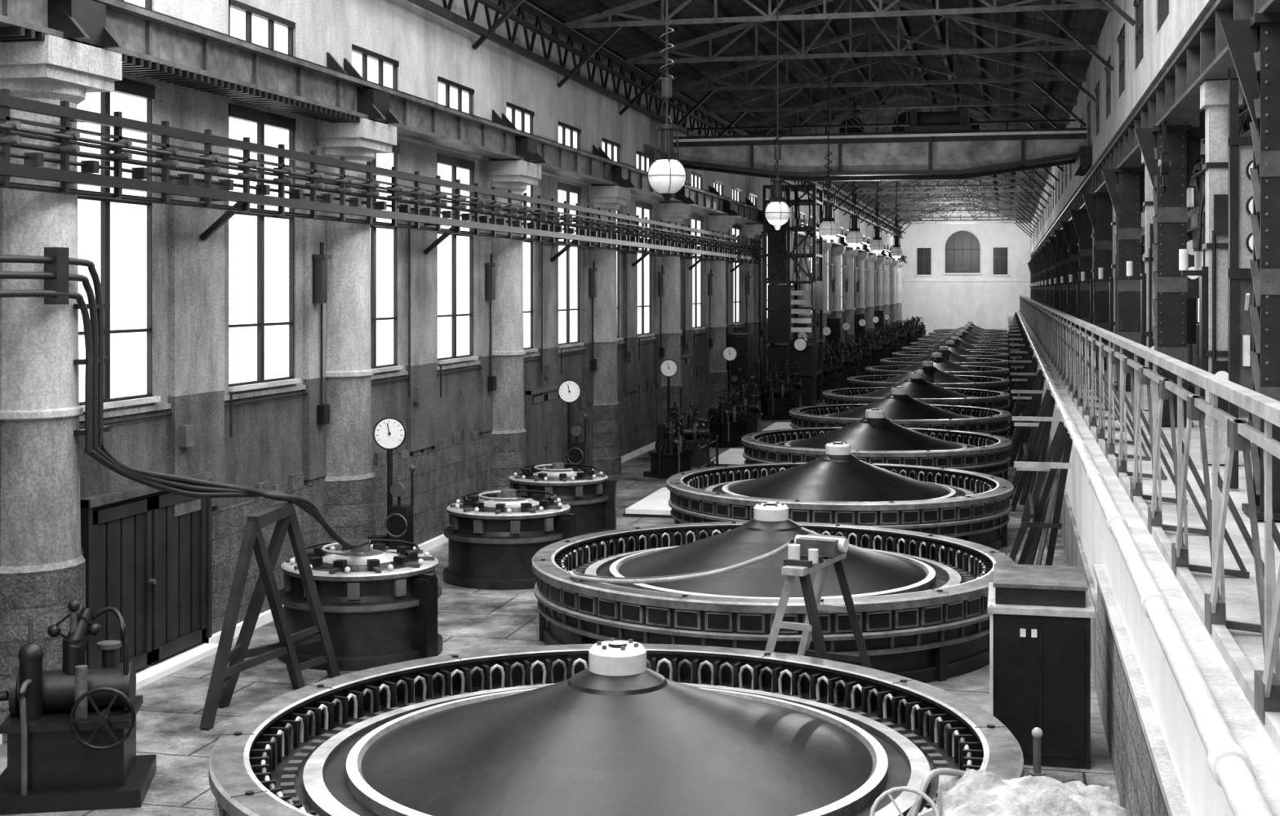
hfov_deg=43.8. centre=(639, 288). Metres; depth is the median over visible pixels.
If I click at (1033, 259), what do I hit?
stanchion
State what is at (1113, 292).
brick pier
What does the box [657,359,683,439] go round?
stand
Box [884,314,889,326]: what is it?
stand
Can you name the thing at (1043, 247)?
stanchion
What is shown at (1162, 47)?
wall
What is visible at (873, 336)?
turbine governor
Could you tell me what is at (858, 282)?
switch box
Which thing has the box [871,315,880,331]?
stand
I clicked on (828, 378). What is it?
turbine governor
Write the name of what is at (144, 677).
baseboard
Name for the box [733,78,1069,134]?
roof truss
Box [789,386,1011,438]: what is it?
hydro generator
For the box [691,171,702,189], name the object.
window
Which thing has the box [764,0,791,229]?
lamp
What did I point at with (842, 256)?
window
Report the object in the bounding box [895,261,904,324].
engaged column
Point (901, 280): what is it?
trim
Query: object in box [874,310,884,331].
cabinet
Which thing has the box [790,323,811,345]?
tall cabinet
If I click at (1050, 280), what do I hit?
brick pier
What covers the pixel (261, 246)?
window
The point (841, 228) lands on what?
window
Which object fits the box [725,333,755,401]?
tall cabinet
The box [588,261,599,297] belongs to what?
switch box
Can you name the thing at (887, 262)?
engaged column
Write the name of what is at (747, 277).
switch box
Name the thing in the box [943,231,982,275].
window
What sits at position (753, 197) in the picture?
window
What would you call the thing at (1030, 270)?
stanchion
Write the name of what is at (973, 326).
hydro generator
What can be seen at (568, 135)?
window
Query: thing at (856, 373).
turbine governor
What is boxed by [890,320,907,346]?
turbine governor
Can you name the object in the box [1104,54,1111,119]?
window
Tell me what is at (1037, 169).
roof truss
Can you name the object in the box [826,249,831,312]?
window
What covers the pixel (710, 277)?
switch box
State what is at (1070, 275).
brick pier
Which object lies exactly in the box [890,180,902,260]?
lamp
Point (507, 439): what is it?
engaged column
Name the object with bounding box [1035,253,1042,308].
stanchion
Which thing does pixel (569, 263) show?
window
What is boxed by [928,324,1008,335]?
hydro generator
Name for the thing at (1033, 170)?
roof truss
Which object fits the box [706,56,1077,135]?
roof truss
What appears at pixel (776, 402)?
turbine governor
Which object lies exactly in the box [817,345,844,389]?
turbine governor
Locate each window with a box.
[76,77,160,412]
[123,0,151,9]
[228,0,295,55]
[228,102,300,391]
[351,44,399,89]
[369,142,403,373]
[437,75,474,114]
[437,153,478,364]
[506,102,534,133]
[522,185,537,352]
[558,121,581,149]
[558,182,584,348]
[601,137,620,162]
[616,208,623,340]
[636,150,652,172]
[636,200,654,337]
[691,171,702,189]
[691,213,705,330]
[713,179,724,195]
[732,186,741,201]
[732,223,742,324]
[749,192,756,207]
[766,232,769,320]
[800,211,804,220]
[808,257,812,315]
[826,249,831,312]
[840,226,843,235]
[840,253,844,311]
[853,257,856,309]
[915,248,932,276]
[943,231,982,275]
[991,247,1008,275]
[1052,182,1053,209]
[1055,179,1056,205]
[1057,169,1059,199]
[1061,164,1062,194]
[1070,163,1071,180]
[1086,99,1090,146]
[1094,80,1099,136]
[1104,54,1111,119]
[1117,22,1124,97]
[1133,0,1143,70]
[1157,0,1168,32]
[1195,298,1199,327]
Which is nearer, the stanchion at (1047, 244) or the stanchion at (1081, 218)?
the stanchion at (1081, 218)
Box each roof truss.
[471,0,1136,49]
[556,0,1114,87]
[618,0,1098,115]
[671,26,1086,127]
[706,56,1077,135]
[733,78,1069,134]
[786,97,1064,171]
[799,102,1017,133]
[802,168,1055,190]
[809,168,1051,199]
[824,171,1048,203]
[834,173,1045,210]
[843,176,1044,215]
[857,179,1041,217]
[860,179,1039,223]
[866,183,1038,226]
[878,188,1036,227]
[880,193,1035,231]
[884,198,1033,234]
[890,203,1032,236]
[897,204,1031,237]
[1043,167,1059,182]
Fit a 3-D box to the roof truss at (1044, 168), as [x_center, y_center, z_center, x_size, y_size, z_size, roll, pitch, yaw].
[11.455,-5.829,66.239,11.614,2.917,0.120,0,0,13]
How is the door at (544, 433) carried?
in the wall at (266, 443)
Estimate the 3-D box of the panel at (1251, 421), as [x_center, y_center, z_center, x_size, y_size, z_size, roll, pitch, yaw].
[8.086,0.855,20.611,0.330,2.230,3.400,0,0,13]
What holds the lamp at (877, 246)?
hanging from the roof truss at (824, 103)
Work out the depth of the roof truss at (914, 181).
99.08 m
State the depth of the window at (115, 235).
17.68 m
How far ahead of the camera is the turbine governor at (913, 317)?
129.13 m
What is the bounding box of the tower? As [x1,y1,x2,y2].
[762,184,822,406]
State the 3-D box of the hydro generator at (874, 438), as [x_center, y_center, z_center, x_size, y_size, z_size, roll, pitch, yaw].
[5.282,3.520,35.777,5.998,1.660,5.998,0,0,-42]
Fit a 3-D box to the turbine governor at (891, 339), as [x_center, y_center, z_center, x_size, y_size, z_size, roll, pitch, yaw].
[14.909,3.274,97.882,1.804,2.152,1.345,0,0,32]
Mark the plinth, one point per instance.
(655, 504)
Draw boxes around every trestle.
[199,502,340,729]
[764,533,871,668]
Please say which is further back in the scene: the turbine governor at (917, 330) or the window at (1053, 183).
the turbine governor at (917, 330)
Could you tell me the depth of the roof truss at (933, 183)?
104.67 m
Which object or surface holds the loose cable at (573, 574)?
on the hydro generator at (920, 599)
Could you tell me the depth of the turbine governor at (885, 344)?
93.10 m
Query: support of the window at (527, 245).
in the wall at (266, 443)
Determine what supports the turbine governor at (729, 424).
on the floor at (170, 714)
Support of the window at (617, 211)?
in the wall at (266, 443)
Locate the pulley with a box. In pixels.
[1158,120,1170,192]
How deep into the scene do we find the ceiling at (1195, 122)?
28.56 m
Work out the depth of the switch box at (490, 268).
29.47 m
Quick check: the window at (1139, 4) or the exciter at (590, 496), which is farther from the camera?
the exciter at (590, 496)
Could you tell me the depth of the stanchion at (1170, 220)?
22.71 m
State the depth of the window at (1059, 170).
66.28 m
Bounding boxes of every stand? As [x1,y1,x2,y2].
[367,417,415,550]
[557,379,587,471]
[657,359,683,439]
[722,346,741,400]
[798,332,808,338]
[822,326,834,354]
[843,322,853,354]
[858,319,868,342]
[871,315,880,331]
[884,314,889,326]
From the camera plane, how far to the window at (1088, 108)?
42.00 m
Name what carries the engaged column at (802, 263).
on the floor at (170, 714)
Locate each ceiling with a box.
[525,0,1112,222]
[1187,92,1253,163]
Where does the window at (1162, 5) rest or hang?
in the wall at (1162, 47)
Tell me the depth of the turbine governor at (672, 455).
36.67 m
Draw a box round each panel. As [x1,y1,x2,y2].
[1186,343,1195,394]
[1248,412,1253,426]
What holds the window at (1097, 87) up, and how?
in the wall at (1162, 47)
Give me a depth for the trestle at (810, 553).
15.71 m
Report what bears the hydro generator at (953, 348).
on the floor at (170, 714)
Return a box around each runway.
[0,0,907,262]
[1030,0,1279,259]
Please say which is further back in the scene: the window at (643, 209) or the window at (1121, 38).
the window at (643, 209)
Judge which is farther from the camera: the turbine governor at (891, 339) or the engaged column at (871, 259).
the engaged column at (871, 259)
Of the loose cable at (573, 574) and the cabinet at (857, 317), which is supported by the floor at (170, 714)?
the cabinet at (857, 317)
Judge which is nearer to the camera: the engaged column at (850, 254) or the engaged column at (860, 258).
the engaged column at (850, 254)
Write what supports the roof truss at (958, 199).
attached to the wall at (266, 443)
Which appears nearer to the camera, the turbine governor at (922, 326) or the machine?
the machine
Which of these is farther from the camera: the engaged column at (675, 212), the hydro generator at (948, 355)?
the hydro generator at (948, 355)
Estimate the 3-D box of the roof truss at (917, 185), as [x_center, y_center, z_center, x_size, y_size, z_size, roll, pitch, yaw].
[16.517,-5.829,88.223,11.614,2.917,0.120,0,0,13]
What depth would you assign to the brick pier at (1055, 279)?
65.17 m
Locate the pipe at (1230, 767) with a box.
[1015,310,1273,815]
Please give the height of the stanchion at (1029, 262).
4.280 m
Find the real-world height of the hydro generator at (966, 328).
1.660 m
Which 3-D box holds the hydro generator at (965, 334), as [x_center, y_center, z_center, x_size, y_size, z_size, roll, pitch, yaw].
[21.640,3.520,106.818,6.000,1.660,6.000,0,0,-35]
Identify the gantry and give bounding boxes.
[1140,101,1251,398]
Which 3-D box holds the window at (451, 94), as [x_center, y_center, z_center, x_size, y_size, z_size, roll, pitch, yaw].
[-3.275,-3.320,28.225,0.190,0.660,1.900,0,0,13]
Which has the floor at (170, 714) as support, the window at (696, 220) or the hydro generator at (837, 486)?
the hydro generator at (837, 486)
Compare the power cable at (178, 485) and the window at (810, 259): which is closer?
the power cable at (178, 485)
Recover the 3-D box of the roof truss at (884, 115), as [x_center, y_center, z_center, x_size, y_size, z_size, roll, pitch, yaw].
[10.447,-6.480,61.858,11.600,1.700,0.150,0,0,13]
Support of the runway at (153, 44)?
on the engaged column
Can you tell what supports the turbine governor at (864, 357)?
on the floor at (170, 714)
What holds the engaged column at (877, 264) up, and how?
on the floor at (170, 714)
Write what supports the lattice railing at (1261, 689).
on the floor at (1242, 602)
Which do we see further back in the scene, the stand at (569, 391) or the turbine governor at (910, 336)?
the turbine governor at (910, 336)
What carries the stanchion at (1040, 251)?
on the floor at (1242, 602)
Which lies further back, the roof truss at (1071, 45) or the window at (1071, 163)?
the window at (1071, 163)
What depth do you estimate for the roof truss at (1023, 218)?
132.09 m
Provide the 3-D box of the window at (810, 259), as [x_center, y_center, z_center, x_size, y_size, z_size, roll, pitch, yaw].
[8.536,-0.520,79.522,0.190,3.620,1.940,0,0,13]
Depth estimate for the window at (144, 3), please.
18.13 m
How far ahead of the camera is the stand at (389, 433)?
22.74 m
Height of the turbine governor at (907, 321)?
2.068 m
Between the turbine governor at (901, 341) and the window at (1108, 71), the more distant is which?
the turbine governor at (901, 341)
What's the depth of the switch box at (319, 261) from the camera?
22.14 m
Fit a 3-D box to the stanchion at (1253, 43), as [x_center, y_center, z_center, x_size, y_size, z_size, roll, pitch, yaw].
[5.506,-0.190,13.663,1.000,4.280,0.600,0,0,13]
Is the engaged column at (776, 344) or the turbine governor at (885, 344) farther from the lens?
the turbine governor at (885, 344)
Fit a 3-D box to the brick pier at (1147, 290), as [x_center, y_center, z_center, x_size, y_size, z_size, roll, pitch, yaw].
[8.223,-0.185,25.798,0.650,4.270,0.470,0,0,13]
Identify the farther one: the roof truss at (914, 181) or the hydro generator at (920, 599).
the roof truss at (914, 181)
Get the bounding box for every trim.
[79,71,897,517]
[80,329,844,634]
[901,280,1030,334]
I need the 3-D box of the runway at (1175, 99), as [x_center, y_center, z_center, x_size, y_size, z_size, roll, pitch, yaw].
[18.386,-2.680,69.599,0.400,0.700,151.900,0,0,13]
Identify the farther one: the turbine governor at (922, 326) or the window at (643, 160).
the turbine governor at (922, 326)
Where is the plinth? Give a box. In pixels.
[622,422,792,518]
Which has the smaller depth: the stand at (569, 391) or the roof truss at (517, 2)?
the roof truss at (517, 2)
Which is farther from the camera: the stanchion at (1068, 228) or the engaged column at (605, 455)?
the stanchion at (1068, 228)
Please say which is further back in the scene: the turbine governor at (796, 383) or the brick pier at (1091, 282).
the turbine governor at (796, 383)
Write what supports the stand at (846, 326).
on the floor at (170, 714)
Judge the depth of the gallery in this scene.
12.58 m
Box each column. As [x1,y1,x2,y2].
[0,34,121,743]
[312,117,396,551]
[484,160,541,497]
[587,185,630,475]
[656,202,691,424]
[706,214,734,418]
[743,224,767,401]
[775,284,786,345]
[798,236,812,318]
[816,241,831,359]
[831,245,845,317]
[844,248,857,346]
[855,252,868,313]
[866,254,877,333]
[874,256,885,310]
[882,258,892,327]
[888,260,898,331]
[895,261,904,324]
[1178,80,1242,465]
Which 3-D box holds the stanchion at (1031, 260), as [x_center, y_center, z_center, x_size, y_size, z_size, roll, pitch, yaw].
[31.266,-0.190,125.536,1.000,4.280,0.600,0,0,13]
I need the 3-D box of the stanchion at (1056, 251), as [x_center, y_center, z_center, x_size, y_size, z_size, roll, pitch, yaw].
[18.543,-0.190,70.281,1.000,4.280,0.600,0,0,13]
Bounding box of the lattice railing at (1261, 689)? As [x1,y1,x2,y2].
[1019,294,1279,755]
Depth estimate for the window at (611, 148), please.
39.55 m
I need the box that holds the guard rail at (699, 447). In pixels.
[697,435,719,469]
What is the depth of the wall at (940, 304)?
145.04 m
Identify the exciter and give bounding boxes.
[277,538,442,671]
[443,488,575,590]
[508,462,617,537]
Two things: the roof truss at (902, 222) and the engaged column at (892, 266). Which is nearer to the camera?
the engaged column at (892, 266)
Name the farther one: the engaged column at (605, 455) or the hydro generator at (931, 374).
the hydro generator at (931, 374)
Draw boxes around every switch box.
[311,242,331,303]
[484,253,498,299]
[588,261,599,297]
[657,265,666,296]
[707,268,715,295]
[745,271,751,294]
[831,277,835,292]
[845,278,848,292]
[857,279,860,292]
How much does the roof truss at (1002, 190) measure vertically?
2.917 m
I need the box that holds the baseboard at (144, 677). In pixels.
[0,419,706,744]
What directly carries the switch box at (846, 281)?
attached to the wall at (266, 443)
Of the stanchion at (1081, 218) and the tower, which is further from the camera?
the tower
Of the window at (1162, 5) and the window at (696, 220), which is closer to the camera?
the window at (1162, 5)
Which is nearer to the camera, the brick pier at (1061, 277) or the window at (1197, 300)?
the window at (1197, 300)
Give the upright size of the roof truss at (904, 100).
2.917 m
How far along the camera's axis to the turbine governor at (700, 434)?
39.12 m
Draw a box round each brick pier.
[1044,280,1050,327]
[1048,279,1054,308]
[1053,278,1061,311]
[1060,249,1068,342]
[1069,243,1079,351]
[1080,226,1093,337]
[1098,205,1116,382]
[1126,151,1154,410]
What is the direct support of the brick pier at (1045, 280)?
on the floor at (1242, 602)
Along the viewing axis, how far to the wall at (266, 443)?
25.52 m
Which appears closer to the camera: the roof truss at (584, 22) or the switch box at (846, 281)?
the roof truss at (584, 22)
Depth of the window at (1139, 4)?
26.22 m
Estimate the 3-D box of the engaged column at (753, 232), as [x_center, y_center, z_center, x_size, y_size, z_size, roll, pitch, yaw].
[4.338,0.975,59.617,0.700,6.750,1.400,0,0,13]
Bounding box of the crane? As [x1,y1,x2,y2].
[653,107,1091,182]
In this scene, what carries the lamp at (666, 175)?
hanging from the ceiling at (628, 42)
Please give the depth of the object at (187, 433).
25.90 m
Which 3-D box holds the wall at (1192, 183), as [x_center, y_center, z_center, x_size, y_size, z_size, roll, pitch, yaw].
[20.736,0.650,69.109,0.400,7.400,152.000,0,0,13]
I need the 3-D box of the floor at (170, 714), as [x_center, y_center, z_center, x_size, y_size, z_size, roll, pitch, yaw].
[13.719,4.500,70.725,14.800,0.300,152.800,0,0,13]
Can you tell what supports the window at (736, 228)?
in the wall at (266, 443)
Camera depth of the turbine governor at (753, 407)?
46.29 m
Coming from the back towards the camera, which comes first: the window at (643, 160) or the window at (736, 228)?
the window at (736, 228)
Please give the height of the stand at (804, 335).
2.515 m
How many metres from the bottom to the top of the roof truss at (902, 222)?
2.917 m
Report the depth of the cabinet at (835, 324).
84.37 m
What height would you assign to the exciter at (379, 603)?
1.326 m
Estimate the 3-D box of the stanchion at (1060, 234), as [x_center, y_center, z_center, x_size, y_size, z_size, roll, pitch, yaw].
[16.725,-0.190,62.388,1.000,4.280,0.600,0,0,13]
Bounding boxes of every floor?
[0,356,1121,815]
[1017,311,1279,815]
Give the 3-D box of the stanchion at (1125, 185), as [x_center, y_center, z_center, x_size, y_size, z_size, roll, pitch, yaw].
[9.455,-0.190,30.814,1.000,4.280,0.600,0,0,13]
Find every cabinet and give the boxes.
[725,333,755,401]
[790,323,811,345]
[826,317,843,356]
[853,313,866,345]
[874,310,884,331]
[987,563,1095,769]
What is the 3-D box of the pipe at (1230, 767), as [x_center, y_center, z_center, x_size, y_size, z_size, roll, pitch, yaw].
[17.016,1.950,69.915,0.172,0.164,151.900,0,0,13]
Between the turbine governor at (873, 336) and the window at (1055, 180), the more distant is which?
the turbine governor at (873, 336)
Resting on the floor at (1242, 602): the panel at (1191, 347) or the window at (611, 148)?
the panel at (1191, 347)
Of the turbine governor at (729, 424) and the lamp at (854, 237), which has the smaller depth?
the turbine governor at (729, 424)
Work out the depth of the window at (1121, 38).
30.16 m
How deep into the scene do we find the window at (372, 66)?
24.75 m
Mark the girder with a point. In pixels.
(444, 11)
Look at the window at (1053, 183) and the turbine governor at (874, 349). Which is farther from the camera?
the turbine governor at (874, 349)
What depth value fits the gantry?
24.65 m
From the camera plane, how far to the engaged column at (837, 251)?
88.64 m
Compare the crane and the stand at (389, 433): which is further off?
the crane
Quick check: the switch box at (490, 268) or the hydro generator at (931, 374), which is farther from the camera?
the hydro generator at (931, 374)
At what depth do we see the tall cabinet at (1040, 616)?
14.49 m
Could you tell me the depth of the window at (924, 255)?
145.75 m
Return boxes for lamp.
[647,0,686,200]
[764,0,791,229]
[817,63,839,243]
[845,97,862,249]
[869,126,884,255]
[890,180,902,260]
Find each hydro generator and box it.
[208,638,1023,815]
[531,501,1015,683]
[666,441,1013,550]
[741,408,1012,480]
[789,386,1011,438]
[822,371,1010,411]
[846,360,1009,392]
[865,352,1009,379]
[880,346,1008,368]
[891,340,1008,359]
[902,336,1008,353]
[910,332,1008,347]
[916,328,1008,342]
[923,326,1008,342]
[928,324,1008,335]
[933,321,1008,332]
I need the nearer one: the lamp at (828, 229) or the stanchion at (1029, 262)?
the lamp at (828, 229)
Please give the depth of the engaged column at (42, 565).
15.39 m
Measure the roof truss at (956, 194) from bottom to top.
2.917 m
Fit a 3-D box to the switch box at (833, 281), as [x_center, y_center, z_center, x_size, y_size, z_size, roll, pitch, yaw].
[10.747,-0.225,88.167,0.200,0.850,0.220,0,0,13]
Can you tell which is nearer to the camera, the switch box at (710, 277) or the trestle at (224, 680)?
the trestle at (224, 680)
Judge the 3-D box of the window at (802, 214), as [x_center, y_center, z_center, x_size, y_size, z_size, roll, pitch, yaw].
[7.706,-3.320,75.917,0.190,0.660,1.900,0,0,13]
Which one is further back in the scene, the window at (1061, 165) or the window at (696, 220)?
the window at (1061, 165)
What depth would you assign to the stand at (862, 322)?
97.38 m
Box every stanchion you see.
[1027,262,1031,299]
[1028,261,1033,299]
[1030,259,1035,304]
[1031,257,1037,306]
[1033,255,1039,302]
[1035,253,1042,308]
[1037,249,1045,322]
[1040,245,1049,324]
[1044,241,1054,328]
[1048,235,1061,333]
[1053,229,1068,338]
[1060,220,1079,346]
[1069,208,1092,355]
[1082,192,1112,369]
[1102,167,1144,391]
[1133,124,1204,426]
[1219,12,1279,520]
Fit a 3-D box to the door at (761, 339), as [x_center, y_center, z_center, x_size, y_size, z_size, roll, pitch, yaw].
[4.811,3.155,62.874,0.160,2.390,1.860,0,0,13]
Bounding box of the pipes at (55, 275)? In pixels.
[0,247,110,453]
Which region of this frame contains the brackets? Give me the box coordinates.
[1007,311,1072,565]
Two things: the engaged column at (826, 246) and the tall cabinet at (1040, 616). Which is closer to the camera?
the tall cabinet at (1040, 616)
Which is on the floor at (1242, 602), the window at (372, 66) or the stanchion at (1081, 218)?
the stanchion at (1081, 218)
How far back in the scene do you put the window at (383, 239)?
25.11 m
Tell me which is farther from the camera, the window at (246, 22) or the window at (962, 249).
the window at (962, 249)
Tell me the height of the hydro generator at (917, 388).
1.660 m
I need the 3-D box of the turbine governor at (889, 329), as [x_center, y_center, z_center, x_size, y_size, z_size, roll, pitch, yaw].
[15.867,3.355,102.361,1.669,1.991,1.244,0,0,20]
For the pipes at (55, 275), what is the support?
attached to the engaged column at (42, 565)
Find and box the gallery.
[1026,337,1233,815]
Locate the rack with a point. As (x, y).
(31, 168)
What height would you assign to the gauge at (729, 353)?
2.515 m
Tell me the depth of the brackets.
30.17 m
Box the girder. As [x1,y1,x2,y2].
[407,0,906,238]
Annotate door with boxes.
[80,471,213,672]
[525,384,561,471]
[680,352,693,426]
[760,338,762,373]
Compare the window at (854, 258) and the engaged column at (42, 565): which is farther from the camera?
the window at (854, 258)
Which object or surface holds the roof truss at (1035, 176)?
attached to the wall at (266, 443)
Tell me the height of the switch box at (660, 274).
0.850 m
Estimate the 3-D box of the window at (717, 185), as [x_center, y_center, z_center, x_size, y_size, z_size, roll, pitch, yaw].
[2.644,-3.320,53.932,0.190,0.660,1.900,0,0,13]
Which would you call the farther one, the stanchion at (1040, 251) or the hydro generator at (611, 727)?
the stanchion at (1040, 251)
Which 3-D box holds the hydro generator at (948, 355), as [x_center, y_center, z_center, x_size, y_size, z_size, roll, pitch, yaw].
[14.370,3.520,75.244,6.000,1.660,6.000,0,0,-19]
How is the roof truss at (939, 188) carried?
attached to the wall at (266, 443)
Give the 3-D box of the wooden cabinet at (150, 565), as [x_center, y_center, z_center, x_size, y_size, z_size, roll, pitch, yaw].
[-5.522,3.280,17.998,0.160,2.140,2.660,0,0,13]
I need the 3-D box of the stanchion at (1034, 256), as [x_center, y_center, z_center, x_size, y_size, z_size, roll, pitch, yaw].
[27.631,-0.190,109.749,1.000,4.280,0.600,0,0,13]
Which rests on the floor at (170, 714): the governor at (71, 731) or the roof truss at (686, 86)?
the governor at (71, 731)
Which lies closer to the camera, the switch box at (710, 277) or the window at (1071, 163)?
the switch box at (710, 277)
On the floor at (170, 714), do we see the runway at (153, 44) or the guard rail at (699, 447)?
the guard rail at (699, 447)
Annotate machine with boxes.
[869,727,1128,815]
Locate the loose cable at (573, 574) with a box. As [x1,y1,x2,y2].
[568,539,794,583]
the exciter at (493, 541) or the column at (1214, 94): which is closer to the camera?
the column at (1214, 94)
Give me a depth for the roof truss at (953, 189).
115.66 m
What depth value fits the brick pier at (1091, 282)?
41.49 m
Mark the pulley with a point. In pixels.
(1164, 162)
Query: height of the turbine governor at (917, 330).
1.979 m
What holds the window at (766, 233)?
in the wall at (266, 443)
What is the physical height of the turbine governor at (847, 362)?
2.093 m
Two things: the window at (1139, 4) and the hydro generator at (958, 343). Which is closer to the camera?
the window at (1139, 4)
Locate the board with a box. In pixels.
[1228,67,1253,488]
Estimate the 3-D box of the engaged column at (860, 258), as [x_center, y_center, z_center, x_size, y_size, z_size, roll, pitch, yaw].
[14.462,0.975,103.586,0.700,6.750,1.400,0,0,13]
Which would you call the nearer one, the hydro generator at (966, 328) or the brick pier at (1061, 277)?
the brick pier at (1061, 277)
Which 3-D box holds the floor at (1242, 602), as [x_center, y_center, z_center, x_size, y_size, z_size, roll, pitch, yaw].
[18.801,2.060,69.555,3.570,0.180,152.000,0,0,13]
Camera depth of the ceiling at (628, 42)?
44.55 m
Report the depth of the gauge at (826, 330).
77.90 m
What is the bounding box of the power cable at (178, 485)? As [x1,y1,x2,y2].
[84,445,369,549]
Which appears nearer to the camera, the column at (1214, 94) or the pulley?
the column at (1214, 94)
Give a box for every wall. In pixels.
[79,0,900,511]
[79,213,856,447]
[899,207,1031,333]
[1030,0,1216,254]
[1186,169,1199,368]
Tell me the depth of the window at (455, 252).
28.21 m
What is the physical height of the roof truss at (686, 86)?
2.917 m
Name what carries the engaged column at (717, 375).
on the floor at (170, 714)
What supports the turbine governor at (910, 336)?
on the floor at (170, 714)
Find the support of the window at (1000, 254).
in the wall at (940, 304)
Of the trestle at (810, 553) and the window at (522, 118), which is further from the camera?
the window at (522, 118)
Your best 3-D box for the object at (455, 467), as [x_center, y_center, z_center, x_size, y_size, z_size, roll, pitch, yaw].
[6.927,3.330,72.289,0.060,1.760,152.000,0,0,13]
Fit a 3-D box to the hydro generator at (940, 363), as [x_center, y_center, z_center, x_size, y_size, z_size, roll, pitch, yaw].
[12.553,3.520,67.351,5.998,1.660,5.998,0,0,41]
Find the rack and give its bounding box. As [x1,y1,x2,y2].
[0,88,763,272]
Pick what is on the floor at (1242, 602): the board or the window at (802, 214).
the board
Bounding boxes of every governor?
[0,600,156,815]
[643,417,696,479]
[662,403,714,466]
[702,387,751,448]
[717,380,763,434]
[755,368,798,420]
[763,360,804,408]
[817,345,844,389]
[817,348,836,399]
[830,339,857,387]
[834,340,860,376]
[848,337,871,376]
[853,330,882,366]
[863,333,884,365]
[868,327,891,359]
[874,324,897,358]
[880,325,899,351]
[885,321,906,351]
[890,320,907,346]
[898,320,915,346]
[899,319,917,342]
[907,315,923,337]
[908,319,921,342]
[909,315,926,337]
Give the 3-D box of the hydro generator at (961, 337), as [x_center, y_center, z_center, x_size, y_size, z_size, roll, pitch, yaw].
[19.823,3.520,98.925,6.000,1.660,6.000,0,0,-31]
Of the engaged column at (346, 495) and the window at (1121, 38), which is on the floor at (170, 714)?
the engaged column at (346, 495)

